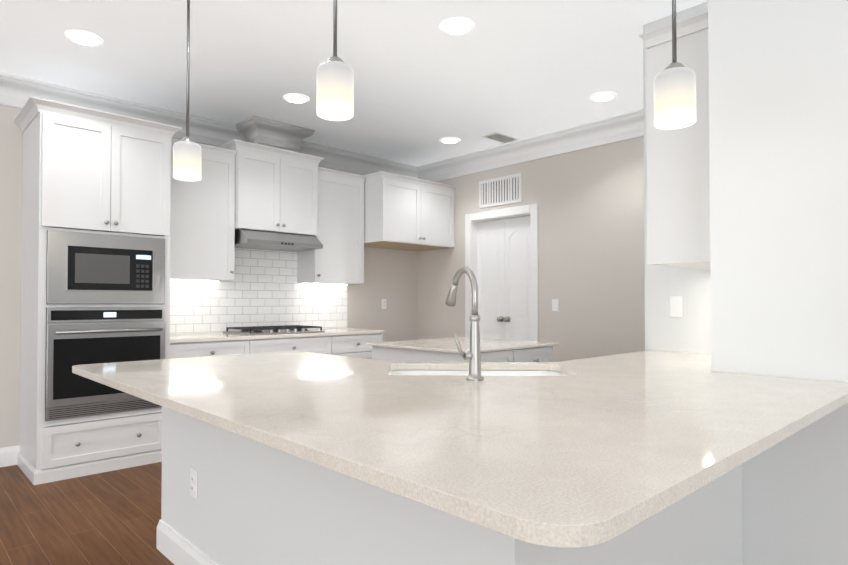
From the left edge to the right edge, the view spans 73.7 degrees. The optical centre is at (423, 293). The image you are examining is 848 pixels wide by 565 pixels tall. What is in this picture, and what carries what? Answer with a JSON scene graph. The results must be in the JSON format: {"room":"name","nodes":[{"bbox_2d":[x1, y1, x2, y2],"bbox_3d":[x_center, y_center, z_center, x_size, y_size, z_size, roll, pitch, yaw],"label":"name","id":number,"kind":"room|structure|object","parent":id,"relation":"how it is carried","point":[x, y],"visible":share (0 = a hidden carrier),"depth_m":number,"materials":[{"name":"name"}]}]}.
{"room":"kitchen","nodes":[
{"label":"kitchen","id":0,"kind":"room"},
{"bbox_2d":[0,104,19,447],"bbox_3d":[-4.653,-0.135,5.786,0.120,2.800,4.740,1,-1,-44],"label":"wall","id":1,"kind":"structure","parent":0,"point":[9,131],"depth_m":4.08,"materials":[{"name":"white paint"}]},
{"bbox_2d":[0,462,173,564],"bbox_3d":[-1.244,1.239,2.615,12.000,0.050,14.000,1,-1,-44],"label":"floor","id":2,"kind":"structure","parent":0,"point":[110,518],"depth_m":3.07,"materials":[{"name":"brown wood"}]},
{"bbox_2d":[13,96,181,484],"bbox_3d":[-2.392,-0.010,4.154,0.950,2.498,0.732,1,-1,-44],"label":"tall cabinet","id":3,"kind":"object","parent":2,"relation":"on","point":[96,236],"visible":0.94,"depth_m":3.89,"materials":[{"name":"painted wood"},{"name":"brushed nickel"}]},
{"bbox_2d":[45,307,164,420],"bbox_3d":[-2.333,0.465,4.085,0.738,0.738,0.561,1,-1,-44],"label":"wall oven","id":4,"kind":"object","parent":3,"relation":"in","point":[73,335],"depth_m":3.86,"materials":[{"name":"silver metal"}]},
{"bbox_2d":[46,230,164,303],"bbox_3d":[-2.333,-0.168,4.095,0.738,0.484,0.428,1,-1,-44],"label":"microwave","id":5,"kind":"object","parent":3,"relation":"in","point":[83,266],"depth_m":3.92,"materials":[{"name":"silver metal"}]},
{"bbox_2d":[170,339,257,358],"bbox_3d":[-1.872,0.815,4.714,0.709,0.866,0.617,1,-1,-44],"label":"base cabinet","id":6,"kind":"object","parent":2,"relation":"on","point":[212,348],"depth_m":4.48,"materials":[{"name":"white wood"}]},
{"bbox_2d":[258,335,337,354],"bbox_3d":[-1.367,0.823,5.195,0.932,0.866,0.617,1,-1,-44],"label":"base cabinet","id":7,"kind":"object","parent":2,"relation":"on","point":[318,344],"depth_m":5.05,"materials":[{"name":"white wood"}]},
{"bbox_2d":[338,333,382,358],"bbox_3d":[-0.872,0.831,5.666,0.676,0.866,0.617,1,-1,-44],"label":"base cabinet","id":8,"kind":"object","parent":2,"relation":"on","point":[355,346],"depth_m":5.47,"materials":[{"name":"white wood"}]},
{"bbox_2d":[170,328,383,342],"bbox_3d":[-1.369,0.372,5.186,2.078,0.032,0.637,1,-1,-44],"label":"countertop","id":9,"kind":"structure","parent":8,"relation":"on","point":[188,338],"depth_m":4.87,"materials":[{"name":"stone"}]},
{"bbox_2d":[223,325,324,334],"bbox_3d":[-1.374,0.330,5.212,0.760,0.050,0.520,1,-1,-44],"label":"cooktop","id":10,"kind":"object","parent":9,"relation":"in","point":[261,330],"visible":1,"depth_m":5.09,"materials":[{"name":"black metal"}]},
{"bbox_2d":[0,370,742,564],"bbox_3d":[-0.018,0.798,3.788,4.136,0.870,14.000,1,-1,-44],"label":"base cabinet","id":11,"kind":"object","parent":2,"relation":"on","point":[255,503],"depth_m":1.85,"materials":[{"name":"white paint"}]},
{"bbox_2d":[190,469,197,498],"bbox_3d":[-0.985,0.810,2.414,0.010,0.115,0.070,1,-1,-44],"label":"outlet","id":12,"kind":"object","parent":11,"relation":"attached to","point":[193,483],"visible":1,"depth_m":2.40,"materials":[{"name":"white plastic"}]},
{"bbox_2d":[72,350,847,547],"bbox_3d":[0.263,0.325,2.456,2.611,0.028,2.490,1,-1,-44],"label":"countertop","id":13,"kind":"structure","parent":11,"relation":"on","point":[588,452],"depth_m":1.29,"materials":[{"name":"stone"}]},
{"bbox_2d":[445,267,483,380],"bbox_3d":[0.124,0.102,2.077,0.182,0.405,0.248,1,-1,-44],"label":"faucet","id":14,"kind":"object","parent":13,"relation":"on","point":[473,356],"visible":1,"depth_m":1.99,"materials":[{"name":"silver metal"}]},
{"bbox_2d":[388,370,566,375],"bbox_3d":[0.219,0.444,2.315,0.752,0.209,0.422,0,-1,1],"label":"sink","id":15,"kind":"object","parent":13,"relation":"in","point":[483,373],"visible":0.04,"depth_m":2.52,"materials":[{"name":"white"}]},
{"bbox_2d":[372,346,552,361],"bbox_3d":[0.276,0.792,3.817,0.890,0.882,0.883,1,-1,-44],"label":"kitchen island","id":16,"kind":"object","parent":2,"relation":"on","point":[540,354],"visible":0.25,"depth_m":3.57,"materials":[{"name":"white wood"}]},
{"bbox_2d":[366,337,559,352],"bbox_3d":[0.264,0.342,3.837,0.950,0.016,0.910,1,-1,-44],"label":"island countertop","id":17,"kind":"structure","parent":16,"relation":"on","point":[448,345],"depth_m":3.69,"materials":[{"name":"stone"}]},
{"bbox_2d":[16,108,417,445],"bbox_3d":[-1.514,-0.138,5.584,4.090,2.800,0.120,1,-1,-44],"label":"wall","id":18,"kind":"structure","parent":0,"point":[391,276],"depth_m":6.45,"materials":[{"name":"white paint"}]},
{"bbox_2d":[170,138,235,280],"bbox_3d":[-1.982,-0.683,4.809,0.647,1.125,0.363,1,-1,-44],"label":"upper cabinet","id":19,"kind":"object","parent":18,"relation":"attached to","point":[203,229],"visible":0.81,"depth_m":4.76,"materials":[{"name":"white wood"}]},
{"bbox_2d":[170,280,218,281],"bbox_3d":[-2.071,-0.114,4.894,0.588,0.009,0.030,1,-1,-44],"label":"under-cabinet light","id":20,"kind":"object","parent":19,"relation":"attached to","point":[218,281],"depth_m":4.96,"materials":[{"name":"white plastic"}]},
{"bbox_2d":[0,72,415,177],"bbox_3d":[-1.528,-1.440,5.439,4.100,0.200,0.100,1,-1,-44],"label":"crown molding","id":21,"kind":"structure","parent":18,"relation":"attached to","point":[17,91],"depth_m":4.86,"materials":[{"name":"paint"}]},
{"bbox_2d":[170,248,346,334],"bbox_3d":[-1.586,-0.101,5.421,2.078,0.919,0.008,1,-1,-44],"label":"tile backsplash","id":22,"kind":"structure","parent":18,"relation":"attached to","point":[263,288],"depth_m":5.40,"materials":[{"name":"white tile"}]},
{"bbox_2d":[219,115,323,235],"bbox_3d":[-1.417,-1.052,5.279,0.910,0.979,0.470,1,-1,-44],"label":"upper cabinet","id":23,"kind":"object","parent":18,"relation":"attached to","point":[276,181],"visible":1,"depth_m":5.13,"materials":[{"name":"white wood"}]},
{"bbox_2d":[235,229,322,251],"bbox_3d":[-1.399,-0.495,5.251,0.760,0.133,0.503,1,-1,-44],"label":"range hood","id":24,"kind":"object","parent":23,"relation":"attached to","point":[263,240],"visible":1,"depth_m":5.10,"materials":[{"name":"silver metal"}]},
{"bbox_2d":[297,167,364,284],"bbox_3d":[-0.943,-0.667,5.798,0.599,1.125,0.363,1,-1,-44],"label":"upper cabinet","id":25,"kind":"object","parent":18,"relation":"attached to","point":[338,258],"visible":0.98,"depth_m":5.68,"materials":[{"name":"white wood"}]},
{"bbox_2d":[301,283,344,284],"bbox_3d":[-1.032,-0.097,5.882,0.540,0.009,0.030,1,-1,-44],"label":"under-cabinet light","id":26,"kind":"object","parent":25,"relation":"attached to","point":[301,283],"depth_m":5.85,"materials":[{"name":"white plastic"}]},
{"bbox_2d":[382,299,385,308],"bbox_3d":[-0.458,0.117,6.494,0.070,0.115,0.010,1,-1,-44],"label":"outlet","id":27,"kind":"object","parent":18,"relation":"attached to","point":[383,303],"visible":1,"depth_m":6.49,"materials":[{"name":"white plastic"}]},
{"bbox_2d":[364,171,455,250],"bbox_3d":[-0.249,-0.873,6.260,1.094,0.697,0.653,1,-1,-44],"label":"upper cabinet","id":28,"kind":"object","parent":18,"relation":"attached to","point":[402,212],"visible":1,"depth_m":5.97,"materials":[{"name":"white wood"}]},
{"bbox_2d":[0,0,707,165],"bbox_3d":[-1.244,-1.626,2.662,12.000,0.080,14.000,1,-1,-44],"label":"ceiling","id":29,"kind":"structure","parent":0,"point":[424,84],"depth_m":3.80,"materials":[{"name":"paint"}]},
{"bbox_2d":[64,30,103,45],"bbox_3d":[-2.087,-1.566,3.474,0.209,0.012,0.209,1,-1,-44],"label":"recessed light","id":30,"kind":"object","parent":29,"relation":"in","point":[77,36],"depth_m":3.46,"materials":[{"name":"white plastic"}]},
{"bbox_2d":[173,0,201,180],"bbox_3d":[-1.121,-1.065,2.687,0.128,1.039,0.128,1,-1,-44],"label":"pendant light","id":31,"kind":"object","parent":29,"relation":"hanging from","point":[187,157],"visible":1,"depth_m":2.65,"materials":[{"name":"white glass"}]},
{"bbox_2d":[283,93,309,102],"bbox_3d":[-1.015,-1.549,4.494,0.209,0.012,0.209,1,-1,-44],"label":"recessed light","id":32,"kind":"object","parent":29,"relation":"in","point":[292,97],"depth_m":4.47,"materials":[{"name":"white plastic"}]},
{"bbox_2d":[316,0,353,120],"bbox_3d":[-0.301,-1.100,1.922,0.128,0.993,0.128,1,-1,-44],"label":"pendant light","id":33,"kind":"object","parent":29,"relation":"hanging from","point":[334,87],"visible":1,"depth_m":1.87,"materials":[{"name":"white glass"}]},
{"bbox_2d":[440,137,459,142],"bbox_3d":[0.259,-1.530,5.650,0.209,0.012,0.209,1,-1,-44],"label":"recessed light","id":34,"kind":"object","parent":29,"relation":"in","point":[447,139],"depth_m":5.62,"materials":[{"name":"white"}]},
{"bbox_2d":[439,17,474,34],"bbox_3d":[0.194,-1.568,3.325,0.209,0.012,0.209,1,-1,-44],"label":"recessed light","id":35,"kind":"object","parent":29,"relation":"in","point":[456,25],"depth_m":3.31,"materials":[{"name":"white plastic"}]},
{"bbox_2d":[482,132,517,142],"bbox_3d":[0.752,-1.532,5.553,0.340,0.013,0.180,1,-1,-44],"label":"ceiling vent","id":36,"kind":"object","parent":29,"relation":"in","point":[499,137],"visible":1,"depth_m":5.52,"materials":[{"name":"white metal"}]},
{"bbox_2d":[589,91,616,100],"bbox_3d":[1.411,-1.550,4.454,0.209,0.012,0.209,1,-1,-44],"label":"recessed light","id":37,"kind":"object","parent":29,"relation":"in","point":[606,95],"depth_m":4.43,"materials":[{"name":"white"}]},
{"bbox_2d":[654,0,695,129],"bbox_3d":[0.809,-1.073,1.832,0.128,1.051,0.128,1,-1,-44],"label":"pendant light","id":38,"kind":"object","parent":29,"relation":"hanging from","point":[674,94],"visible":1,"depth_m":1.78,"materials":[{"name":"white glass"}]},
{"bbox_2d":[418,136,644,361],"bbox_3d":[1.183,-0.137,5.629,0.120,2.800,3.530,1,-1,-44],"label":"wall","id":39,"kind":"structure","parent":0,"point":[591,263],"depth_m":5.28,"materials":[{"name":"beige paint"}]},
{"bbox_2d":[479,173,521,208],"bbox_3d":[0.794,-1.079,5.951,0.019,0.295,0.570,1,-1,-44],"label":"air vent","id":40,"kind":"object","parent":39,"relation":"in","point":[503,190],"visible":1,"depth_m":5.93,"materials":[{"name":"white metal"}]},
{"bbox_2d":[465,204,538,341],"bbox_3d":[0.838,0.190,5.973,0.142,2.157,0.964,1,-1,-44],"label":"door frame","id":41,"kind":"structure","parent":39,"relation":"attached to","point":[472,220],"depth_m":5.92,"materials":[{"name":"white wood"}]},
{"bbox_2d":[477,216,530,340],"bbox_3d":[0.852,0.234,5.985,0.101,2.053,0.772,1,-1,-44],"label":"pantry door","id":42,"kind":"structure","parent":39,"relation":"in","point":[503,279],"depth_m":6.00,"materials":[{"name":"white wood"}]},
{"bbox_2d":[416,108,643,181],"bbox_3d":[1.141,-1.439,5.535,0.100,0.200,3.420,1,-1,-44],"label":"crown molding","id":43,"kind":"structure","parent":39,"relation":"attached to","point":[628,125],"depth_m":5.53,"materials":[{"name":"paint"}]},
{"bbox_2d":[552,299,557,310],"bbox_3d":[1.262,0.110,5.446,0.010,0.115,0.070,1,-1,-44],"label":"light switch","id":44,"kind":"object","parent":39,"relation":"attached to","point":[554,304],"visible":1,"depth_m":5.44,"materials":[{"name":"white plastic"}]},
{"bbox_2d":[643,3,702,352],"bbox_3d":[1.874,-0.175,3.327,2.290,2.800,0.760,1,-1,-44],"label":"wall","id":45,"kind":"structure","parent":0,"point":[663,332],"depth_m":3.19,"materials":[{"name":"white paint"}]},
{"bbox_2d":[639,10,709,269],"bbox_3d":[1.358,-0.670,2.733,0.663,1.072,0.373,1,-1,-44],"label":"upper cabinet","id":46,"kind":"object","parent":45,"relation":"attached to","point":[678,203],"visible":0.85,"depth_m":2.53,"materials":[{"name":"white wood"}]},
{"bbox_2d":[669,296,681,316],"bbox_3d":[1.403,0.072,3.151,0.010,0.115,0.070,1,-1,-44],"label":"light switch","id":47,"kind":"object","parent":45,"relation":"attached to","point":[675,304],"visible":1,"depth_m":3.15,"materials":[{"name":"white plastic"}]},
{"bbox_2d":[703,0,847,564],"bbox_3d":[2.938,-0.222,0.461,0.120,2.800,5.080,1,-1,-44],"label":"wall","id":48,"kind":"structure","parent":0,"point":[766,294],"depth_m":2.07,"materials":[{"name":"white paint"}]}
]}

